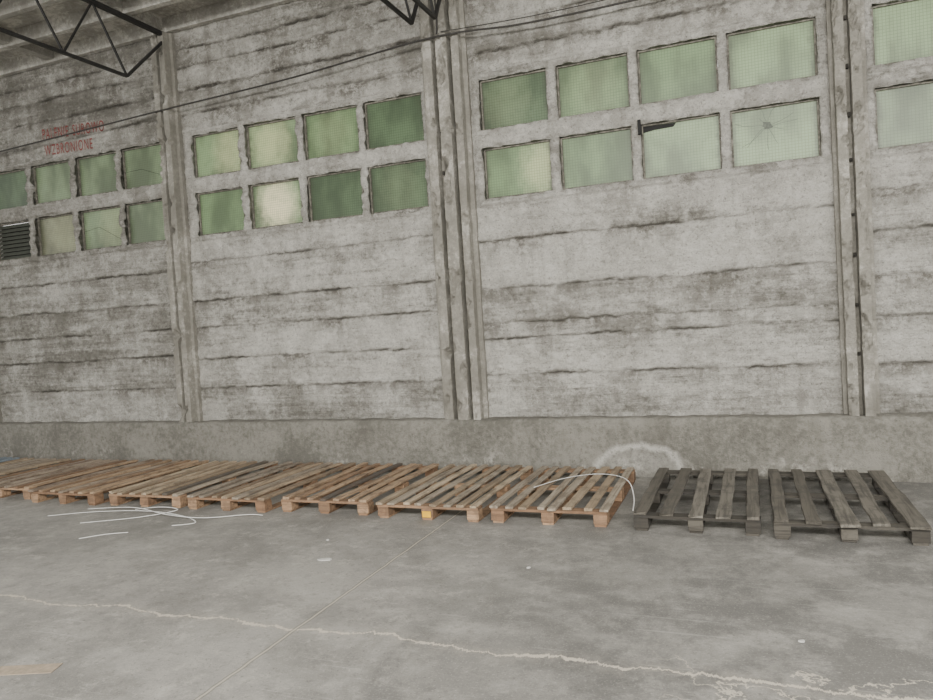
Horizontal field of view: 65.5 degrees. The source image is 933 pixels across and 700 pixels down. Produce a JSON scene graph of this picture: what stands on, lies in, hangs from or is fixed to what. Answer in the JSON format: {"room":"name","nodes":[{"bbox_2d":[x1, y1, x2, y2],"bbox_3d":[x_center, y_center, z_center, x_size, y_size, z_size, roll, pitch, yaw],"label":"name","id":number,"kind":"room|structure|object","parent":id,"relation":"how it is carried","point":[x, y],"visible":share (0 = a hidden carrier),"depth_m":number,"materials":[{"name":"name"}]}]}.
{"room":"warehouse","nodes":[
{"label":"warehouse","id":0,"kind":"room"},
{"bbox_2d":[0,0,296,77],"bbox_3d":[-3.610,-3.839,2.220,20.000,0.260,13.300,-3,2,21],"label":"ceiling","id":1,"kind":"structure","parent":0,"point":[23,17],"depth_m":8.85,"materials":[{"name":"concrete"}]},
{"bbox_2d":[0,0,932,422],"bbox_3d":[-1.132,-1.661,8.256,20.000,5.150,0.218,-3,2,21],"label":"wall","id":2,"kind":"structure","parent":0,"point":[714,292],"depth_m":7.72,"materials":[{"name":"concrete"}]},
{"bbox_2d":[0,169,27,209],"bbox_3d":[-6.473,-2.267,10.310,0.740,0.525,0.040,-3,2,21],"label":"window","id":3,"kind":"structure","parent":2,"relation":"in","point":[13,194],"depth_m":10.30,"materials":[{"name":"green glass"}]},
{"bbox_2d":[0,220,30,260],"bbox_3d":[-6.421,-1.553,10.357,0.740,0.530,0.085,-3,2,21],"label":"air vent","id":4,"kind":"object","parent":2,"relation":"in","point":[15,239],"depth_m":10.38,"materials":[{"name":"metal"}]},
{"bbox_2d":[33,161,70,203],"bbox_3d":[-5.683,-2.304,9.999,0.720,0.525,0.040,-3,2,21],"label":"window","id":5,"kind":"structure","parent":2,"relation":"in","point":[51,181],"depth_m":10.01,"materials":[{"name":"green glass"}]},
{"bbox_2d":[38,213,75,255],"bbox_3d":[-5.639,-1.589,10.026,0.720,0.530,0.040,-3,2,21],"label":"window","id":6,"kind":"structure","parent":2,"relation":"in","point":[56,233],"depth_m":10.04,"materials":[{"name":"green glass"}]},
{"bbox_2d":[45,138,92,154],"bbox_3d":[-5.379,-2.741,9.786,0.880,0.163,0.001,-3,2,21],"label":"painted lettering","id":7,"kind":"object","parent":2,"relation":"attached to","point":[90,138],"visible":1,"depth_m":9.79,"materials":[{"name":"red paint"}]},
{"bbox_2d":[42,120,103,138],"bbox_3d":[-5.299,-2.955,9.742,1.120,0.192,0.001,-3,2,21],"label":"painted lettering","id":8,"kind":"object","parent":2,"relation":"attached to","point":[100,120],"visible":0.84,"depth_m":9.73,"materials":[{"name":"red paint"}]},
{"bbox_2d":[77,151,117,195],"bbox_3d":[-4.912,-2.341,9.696,0.720,0.525,0.040,-3,2,21],"label":"window","id":9,"kind":"structure","parent":2,"relation":"in","point":[97,174],"depth_m":9.71,"materials":[{"name":"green glass"}]},
{"bbox_2d":[81,206,121,250],"bbox_3d":[-4.867,-1.625,9.722,0.720,0.530,0.040,-3,2,21],"label":"window","id":10,"kind":"structure","parent":2,"relation":"in","point":[101,228],"depth_m":9.73,"materials":[{"name":"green glass"}]},
{"bbox_2d":[122,143,162,188],"bbox_3d":[-4.154,-2.376,9.398,0.730,0.525,0.040,-3,2,21],"label":"window","id":11,"kind":"structure","parent":2,"relation":"in","point":[141,165],"depth_m":9.42,"materials":[{"name":"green glass"}]},
{"bbox_2d":[127,199,165,243],"bbox_3d":[-4.110,-1.661,9.424,0.730,0.530,0.040,-3,2,21],"label":"window","id":12,"kind":"structure","parent":2,"relation":"in","point":[145,219],"depth_m":9.45,"materials":[{"name":"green glass"}]},
{"bbox_2d":[193,128,241,177],"bbox_3d":[-3.071,-2.428,8.972,0.700,0.525,0.040,-3,2,21],"label":"window","id":13,"kind":"structure","parent":2,"relation":"in","point":[216,152],"depth_m":8.98,"materials":[{"name":"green glass"}]},
{"bbox_2d":[198,187,244,235],"bbox_3d":[-3.027,-1.712,8.998,0.700,0.530,0.040,-3,2,21],"label":"window","id":14,"kind":"structure","parent":2,"relation":"in","point":[220,212],"depth_m":9.00,"materials":[{"name":"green glass"}]},
{"bbox_2d":[246,117,298,169],"bbox_3d":[-2.308,-2.463,8.672,0.720,0.525,0.040,-3,2,21],"label":"window","id":15,"kind":"structure","parent":2,"relation":"in","point":[274,142],"depth_m":8.68,"materials":[{"name":"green glass"}]},
{"bbox_2d":[251,178,302,228],"bbox_3d":[-2.264,-1.748,8.698,0.720,0.530,0.040,-3,2,21],"label":"window","id":16,"kind":"structure","parent":2,"relation":"in","point":[279,203],"depth_m":8.70,"materials":[{"name":"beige glass"}]},
{"bbox_2d":[304,105,358,159],"bbox_3d":[-1.546,-2.499,8.372,0.720,0.525,0.040,-3,2,21],"label":"window","id":17,"kind":"structure","parent":2,"relation":"in","point":[334,132],"depth_m":8.37,"materials":[{"name":"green glass"}]},
{"bbox_2d":[308,169,363,221],"bbox_3d":[-1.502,-1.784,8.398,0.720,0.530,0.040,-3,2,21],"label":"window","id":18,"kind":"structure","parent":2,"relation":"in","point":[338,194],"depth_m":8.40,"materials":[{"name":"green glass"}]},
{"bbox_2d":[365,93,423,149],"bbox_3d":[-0.793,-2.535,8.075,0.720,0.525,0.040,-3,2,21],"label":"window","id":19,"kind":"structure","parent":2,"relation":"in","point":[394,121],"depth_m":8.08,"materials":[{"name":"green glass"}]},
{"bbox_2d":[369,159,428,213],"bbox_3d":[-0.749,-1.819,8.101,0.720,0.530,0.040,-3,2,21],"label":"window","id":20,"kind":"structure","parent":2,"relation":"in","point":[403,185],"depth_m":8.10,"materials":[{"name":"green glass"}]},
{"bbox_2d":[0,412,932,482],"bbox_3d":[-0.995,1.076,8.279,20.000,0.612,0.308,-3,2,21],"label":"wall base","id":21,"kind":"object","parent":2,"relation":"attached to","point":[900,445],"depth_m":7.45,"materials":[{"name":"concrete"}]},
{"bbox_2d":[0,401,2,422],"bbox_3d":[-7.074,-1.347,10.490,0.298,4.870,0.205,-3,2,21],"label":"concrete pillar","id":22,"kind":"structure","parent":21,"relation":"on","point":[1,417],"depth_m":10.56,"materials":[{"name":"grey concrete"}]},
{"bbox_2d":[150,31,202,422],"bbox_3d":[-3.658,-1.508,9.146,0.297,4.870,0.205,-3,2,21],"label":"concrete pillar","id":23,"kind":"structure","parent":21,"relation":"on","point":[164,61],"depth_m":9.08,"materials":[{"name":"grey concrete"}]},
{"bbox_2d":[0,0,161,77],"bbox_3d":[-6.063,-3.207,3.045,0.050,0.731,12.980,-3,2,21],"label":"roof truss","id":24,"kind":"object","parent":23,"relation":"attached to","point":[94,3],"visible":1,"depth_m":8.07,"materials":[{"name":"black metal"}]},
{"bbox_2d":[0,0,636,151],"bbox_3d":[-0.277,-3.154,7.603,15.000,0.288,0.035,-3,2,21],"label":"cable","id":25,"kind":"object","parent":23,"relation":"attached to","point":[627,1],"visible":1,"depth_m":8.01,"materials":[{"name":"rubber"}]},
{"bbox_2d":[418,0,488,419],"bbox_3d":[-0.158,-1.673,7.766,0.518,4.870,0.210,-3,2,21],"label":"concrete pillar","id":26,"kind":"structure","parent":21,"relation":"on","point":[448,112],"depth_m":7.71,"materials":[{"name":"grey concrete"}]},
{"bbox_2d":[380,0,417,24],"bbox_3d":[-2.762,-3.342,1.747,0.050,0.771,12.980,-3,2,21],"label":"roof truss","id":27,"kind":"object","parent":26,"relation":"attached to","point":[411,19],"visible":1,"depth_m":7.23,"materials":[{"name":"black metal"}]},
{"bbox_2d":[412,0,440,19],"bbox_3d":[-2.520,-3.354,1.652,0.050,0.771,12.980,-3,2,21],"label":"roof truss","id":28,"kind":"object","parent":26,"relation":"attached to","point":[433,14],"visible":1,"depth_m":7.18,"materials":[{"name":"black metal"}]},
{"bbox_2d":[434,0,437,33],"bbox_3d":[-0.334,-3.700,7.592,0.031,0.771,0.023,-3,2,21],"label":"cable","id":29,"kind":"object","parent":26,"relation":"attached to","point":[434,0],"visible":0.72,"depth_m":7.59,"materials":[{"name":"rubber"}]},
{"bbox_2d":[440,0,603,31],"bbox_3d":[1.477,-3.430,6.898,3.760,0.130,0.021,-3,2,21],"label":"cable","id":30,"kind":"object","parent":26,"relation":"attached to","point":[599,0],"visible":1,"depth_m":7.26,"materials":[{"name":"rubber"}]},
{"bbox_2d":[825,0,879,415],"bbox_3d":[3.380,-1.840,6.377,0.298,4.870,0.206,-3,2,21],"label":"concrete pillar","id":31,"kind":"structure","parent":21,"relation":"on","point":[845,22],"depth_m":6.35,"materials":[{"name":"grey concrete"}]},
{"bbox_2d":[480,69,547,129],"bbox_3d":[0.504,-2.596,7.565,0.730,0.525,0.040,-3,2,21],"label":"window","id":32,"kind":"structure","parent":2,"relation":"in","point":[512,100],"depth_m":7.57,"materials":[{"name":"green glass"}]},
{"bbox_2d":[484,140,552,198],"bbox_3d":[0.548,-1.880,7.591,0.730,0.530,0.040,-3,2,21],"label":"window","id":33,"kind":"structure","parent":2,"relation":"in","point":[520,169],"depth_m":7.59,"materials":[{"name":"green glass"}]},
{"bbox_2d":[556,54,629,117],"bbox_3d":[1.271,-2.632,7.263,0.720,0.525,0.040,-3,2,21],"label":"window","id":34,"kind":"structure","parent":2,"relation":"in","point":[601,84],"depth_m":7.26,"materials":[{"name":"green glass"}]},
{"bbox_2d":[560,127,633,189],"bbox_3d":[1.315,-1.917,7.290,0.720,0.530,0.040,-3,2,21],"label":"window","id":35,"kind":"structure","parent":2,"relation":"in","point":[604,157],"depth_m":7.29,"materials":[{"name":"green glass"}]},
{"bbox_2d":[637,36,718,103],"bbox_3d":[2.029,-2.668,6.965,0.730,0.525,0.040,-3,2,21],"label":"window","id":36,"kind":"structure","parent":2,"relation":"in","point":[676,71],"depth_m":6.96,"materials":[{"name":"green glass"}]},
{"bbox_2d":[637,113,721,178],"bbox_3d":[2.046,-1.970,6.960,0.755,0.570,0.115,-3,2,21],"label":"window","id":37,"kind":"structure","parent":2,"relation":"in","point":[688,145],"depth_m":6.99,"materials":[{"name":"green glass"}]},
{"bbox_2d":[726,18,816,89],"bbox_3d":[2.800,-2.704,6.662,0.750,0.525,0.040,-3,2,21],"label":"window","id":38,"kind":"structure","parent":2,"relation":"in","point":[785,51],"depth_m":6.66,"materials":[{"name":"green glass"}]},
{"bbox_2d":[730,98,820,166],"bbox_3d":[2.844,-1.989,6.688,0.750,0.530,0.040,-3,2,21],"label":"window","id":39,"kind":"structure","parent":2,"relation":"in","point":[785,131],"depth_m":6.68,"materials":[{"name":"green glass"}]},
{"bbox_2d":[871,0,932,64],"bbox_3d":[3.897,-2.756,6.230,0.730,0.525,0.040,-3,2,21],"label":"window","id":40,"kind":"structure","parent":2,"relation":"in","point":[902,30],"depth_m":6.28,"materials":[{"name":"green glass"}]},
{"bbox_2d":[874,81,932,148],"bbox_3d":[3.941,-2.040,6.256,0.730,0.530,0.040,-3,2,21],"label":"window","id":41,"kind":"structure","parent":2,"relation":"in","point":[904,113],"depth_m":6.30,"materials":[{"name":"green glass"}]},
{"bbox_2d":[0,467,932,699],"bbox_3d":[-4.573,1.970,-0.923,32.000,0.100,20.100,-3,2,21],"label":"floor","id":42,"kind":"structure","parent":0,"point":[405,606],"depth_m":4.12,"materials":[{"name":"concrete"}]},
{"bbox_2d":[0,457,19,461],"bbox_3d":[-6.865,1.608,9.447,0.886,0.148,1.576,-3,2,22],"label":"pallet","id":43,"kind":"object","parent":42,"relation":"on","point":[2,459],"visible":0.32,"depth_m":9.93,"materials":[{"name":"wood"}]},
{"bbox_2d":[0,663,62,675],"bbox_3d":[-2.214,1.605,3.639,0.320,0.003,0.100,-3,2,1],"label":"cardboard piece","id":44,"kind":"object","parent":42,"relation":"on","point":[35,668],"visible":1,"depth_m":3.64,"materials":[{"name":"beige cardboard"}]},
{"bbox_2d":[0,458,71,484],"bbox_3d":[-5.910,1.563,9.042,0.903,0.150,1.545,-3,2,22],"label":"pallet","id":45,"kind":"object","parent":42,"relation":"on","point":[13,466],"visible":0.61,"depth_m":9.37,"materials":[{"name":"beige wood"}]},
{"bbox_2d":[0,459,138,498],"bbox_3d":[-4.877,1.515,8.645,1.008,0.150,1.510,-3,2,22],"label":"pallet","id":46,"kind":"object","parent":42,"relation":"on","point":[42,476],"visible":0.78,"depth_m":8.53,"materials":[{"name":"brown wood"}]},
{"bbox_2d":[79,532,127,538],"bbox_3d":[-3.064,1.563,6.126,0.380,0.006,0.040,-4,2,-16],"label":"strap","id":47,"kind":"object","parent":42,"relation":"on","point":[119,532],"visible":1,"depth_m":6.13,"materials":[{"name":"white plastic"}]},
{"bbox_2d":[28,459,208,505],"bbox_3d":[-3.861,1.468,8.204,0.930,0.150,1.665,-3,2,22],"label":"pallet","id":48,"kind":"object","parent":42,"relation":"on","point":[83,486],"visible":0.91,"depth_m":7.91,"materials":[{"name":"brown wood"}]},
{"bbox_2d":[48,510,195,525],"bbox_3d":[-3.157,1.540,6.737,1.758,0.020,0.322,-3,2,24],"label":"strap","id":49,"kind":"object","parent":42,"relation":"on","point":[117,510],"visible":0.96,"depth_m":6.89,"materials":[{"name":"white plastic"}]},
{"bbox_2d":[81,507,177,522],"bbox_3d":[-3.118,1.528,6.817,0.836,0.033,0.386,-4,2,-5],"label":"strap","id":50,"kind":"object","parent":42,"relation":"on","point":[149,507],"visible":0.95,"depth_m":6.65,"materials":[{"name":"white plastic"}]},
{"bbox_2d":[90,507,262,517],"bbox_3d":[-2.807,1.508,6.723,2.033,0.040,0.256,-3,2,21],"label":"strap","id":51,"kind":"object","parent":42,"relation":"on","point":[108,507],"visible":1,"depth_m":6.51,"materials":[{"name":"white plastic"}]},
{"bbox_2d":[109,460,278,507],"bbox_3d":[-2.885,1.421,7.835,0.907,0.152,1.614,-3,2,21],"label":"pallet","id":52,"kind":"object","parent":42,"relation":"on","point":[176,487],"visible":0.92,"depth_m":7.52,"materials":[{"name":"beige wood"}]},
{"bbox_2d":[187,461,355,512],"bbox_3d":[-1.942,1.379,7.450,0.916,0.148,1.630,-3,2,22],"label":"pallet","id":53,"kind":"object","parent":42,"relation":"on","point":[293,475],"visible":0.87,"depth_m":7.14,"materials":[{"name":"brown wood"}]},
{"bbox_2d":[317,558,331,560],"bbox_3d":[-1.001,1.475,5.105,0.107,0.008,0.045,-3,2,4],"label":"paper scrap","id":54,"kind":"object","parent":42,"relation":"on","point":[320,559],"visible":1,"depth_m":5.10,"materials":[{"name":"white paper"}]},
{"bbox_2d":[281,462,438,515],"bbox_3d":[-0.993,1.331,7.107,0.914,0.152,1.564,-3,2,21],"label":"pallet","id":55,"kind":"object","parent":42,"relation":"on","point":[333,486],"visible":0.93,"depth_m":6.83,"materials":[{"name":"brown wood"}]},
{"bbox_2d":[376,464,532,521],"bbox_3d":[-0.043,1.289,6.710,0.923,0.148,1.619,-3,2,22],"label":"pallet","id":56,"kind":"object","parent":42,"relation":"on","point":[386,509],"visible":0.96,"depth_m":6.44,"materials":[{"name":"beige wood"}]},
{"bbox_2d":[490,466,635,526],"bbox_3d":[0.899,1.243,6.334,0.948,0.149,1.585,-3,2,21],"label":"pallet","id":57,"kind":"object","parent":42,"relation":"on","point":[571,495],"visible":0.99,"depth_m":6.09,"materials":[{"name":"beige wood"}]},
{"bbox_2d":[534,474,634,510],"bbox_3d":[1.067,1.225,6.324,0.860,0.155,0.663,-3,2,21],"label":"strap","id":58,"kind":"object","parent":57,"relation":"on","point":[586,474],"visible":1,"depth_m":6.34,"materials":[{"name":"white plastic"}]},
{"bbox_2d":[633,468,760,535],"bbox_3d":[1.925,1.198,5.917,0.875,0.145,1.642,-3,2,21],"label":"pallet","id":59,"kind":"object","parent":42,"relation":"on","point":[645,512],"visible":1,"depth_m":5.66,"materials":[{"name":"grey wood"}]},
{"bbox_2d":[768,469,931,545],"bbox_3d":[2.818,1.155,5.524,0.928,0.149,1.734,-3,2,21],"label":"pallet","id":60,"kind":"object","parent":42,"relation":"on","point":[910,520],"visible":1,"depth_m":5.19,"materials":[{"name":"grey wood"}]}
]}

